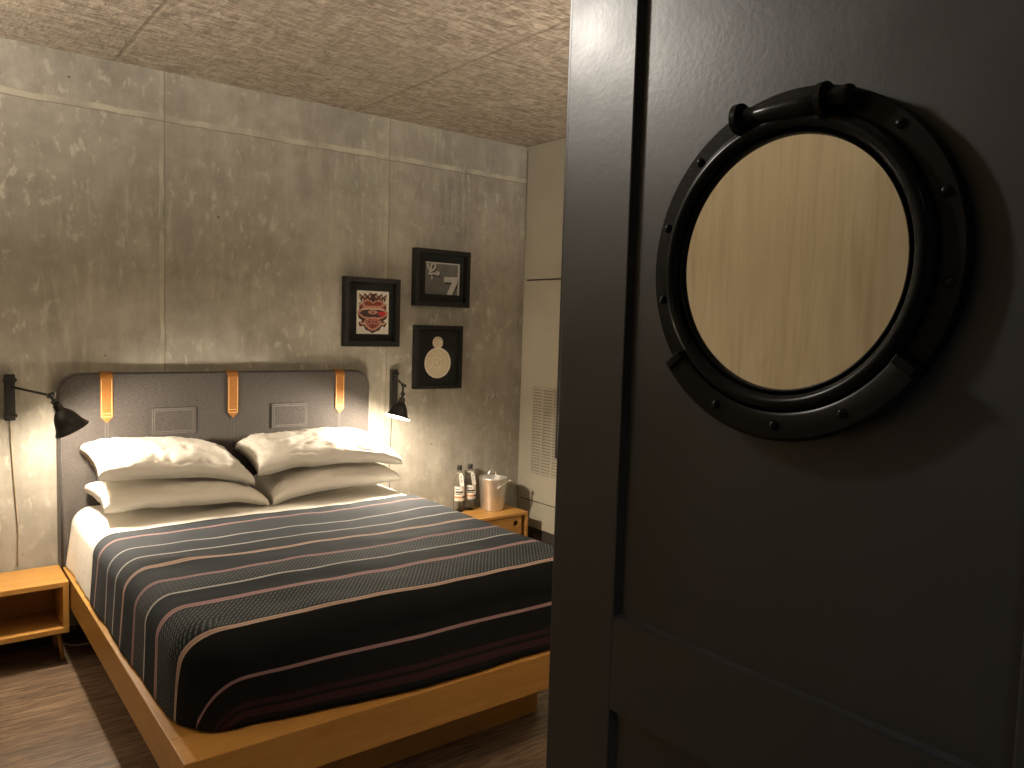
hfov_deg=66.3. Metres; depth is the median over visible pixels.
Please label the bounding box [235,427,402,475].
pillow
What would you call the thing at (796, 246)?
mirror glass
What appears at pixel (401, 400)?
socket
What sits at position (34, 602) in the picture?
nightstand
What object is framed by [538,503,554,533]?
wall panel
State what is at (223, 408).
headboard
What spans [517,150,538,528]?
wall
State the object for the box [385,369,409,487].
wall lamp
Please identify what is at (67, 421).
wall lamp
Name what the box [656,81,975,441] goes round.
mirror
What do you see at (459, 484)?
water bottle
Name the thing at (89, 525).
sheet
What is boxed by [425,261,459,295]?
print
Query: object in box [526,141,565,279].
wall panel
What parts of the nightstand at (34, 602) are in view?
leg, leg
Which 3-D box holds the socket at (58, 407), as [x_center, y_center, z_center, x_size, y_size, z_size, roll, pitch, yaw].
[-1.934,0.104,3.350,0.051,0.050,0.044,-2,5,-38]
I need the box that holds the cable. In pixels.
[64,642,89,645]
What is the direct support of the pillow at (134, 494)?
on the sheet
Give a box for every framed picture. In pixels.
[341,276,400,346]
[411,247,470,307]
[411,325,462,388]
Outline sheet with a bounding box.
[66,484,404,600]
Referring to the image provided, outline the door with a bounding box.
[546,0,1023,767]
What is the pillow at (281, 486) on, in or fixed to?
on the sheet
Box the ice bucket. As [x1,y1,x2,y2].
[479,469,511,510]
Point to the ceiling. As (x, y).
(496, 70)
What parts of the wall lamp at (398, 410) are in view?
cord, mount plate, lamp shade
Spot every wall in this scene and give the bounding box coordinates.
[0,37,527,626]
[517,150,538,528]
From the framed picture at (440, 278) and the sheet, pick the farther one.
the framed picture at (440, 278)
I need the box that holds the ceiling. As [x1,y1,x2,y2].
[0,0,570,146]
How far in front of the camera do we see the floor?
3.05 m
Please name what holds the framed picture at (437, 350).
attached to the wall at (152, 220)
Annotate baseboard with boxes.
[0,625,86,654]
[527,525,553,546]
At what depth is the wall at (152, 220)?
4.13 m
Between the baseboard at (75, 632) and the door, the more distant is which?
the baseboard at (75, 632)
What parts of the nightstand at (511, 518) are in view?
drawer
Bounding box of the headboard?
[56,369,368,570]
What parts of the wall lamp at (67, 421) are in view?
mount plate, cord, arm, lamp shade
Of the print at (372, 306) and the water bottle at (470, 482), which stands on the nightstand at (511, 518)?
the water bottle at (470, 482)
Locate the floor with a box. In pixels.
[0,638,548,767]
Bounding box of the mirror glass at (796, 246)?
[684,134,908,388]
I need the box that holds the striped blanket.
[90,495,553,730]
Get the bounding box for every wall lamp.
[3,374,88,565]
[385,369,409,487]
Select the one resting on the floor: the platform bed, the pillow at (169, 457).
the platform bed
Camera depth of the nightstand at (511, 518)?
5.11 m
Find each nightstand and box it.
[0,565,68,659]
[461,504,527,535]
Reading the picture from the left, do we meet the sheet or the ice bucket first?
the sheet
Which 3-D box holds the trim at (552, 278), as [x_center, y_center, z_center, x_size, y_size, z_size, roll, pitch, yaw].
[0.825,-0.615,4.424,0.004,0.012,2.366,-2,5,-38]
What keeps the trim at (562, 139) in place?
attached to the wall at (531, 507)
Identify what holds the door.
in the wall
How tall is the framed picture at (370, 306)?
0.406 m
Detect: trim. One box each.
[527,138,565,150]
[527,278,560,280]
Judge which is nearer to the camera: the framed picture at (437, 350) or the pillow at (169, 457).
the pillow at (169, 457)
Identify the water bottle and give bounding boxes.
[453,465,464,511]
[464,464,475,509]
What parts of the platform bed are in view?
rail, foot rail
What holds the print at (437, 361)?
attached to the framed picture at (437, 350)
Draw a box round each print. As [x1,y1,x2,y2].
[356,290,388,333]
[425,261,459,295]
[427,351,447,374]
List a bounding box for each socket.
[52,402,63,411]
[397,397,404,402]
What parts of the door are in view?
panel, rail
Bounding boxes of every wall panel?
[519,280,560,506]
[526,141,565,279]
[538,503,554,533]
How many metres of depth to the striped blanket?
2.72 m
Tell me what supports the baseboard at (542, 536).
attached to the wall at (531, 507)
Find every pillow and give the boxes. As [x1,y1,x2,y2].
[79,436,254,485]
[84,477,268,512]
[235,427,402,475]
[246,462,399,505]
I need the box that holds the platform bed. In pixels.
[63,567,549,767]

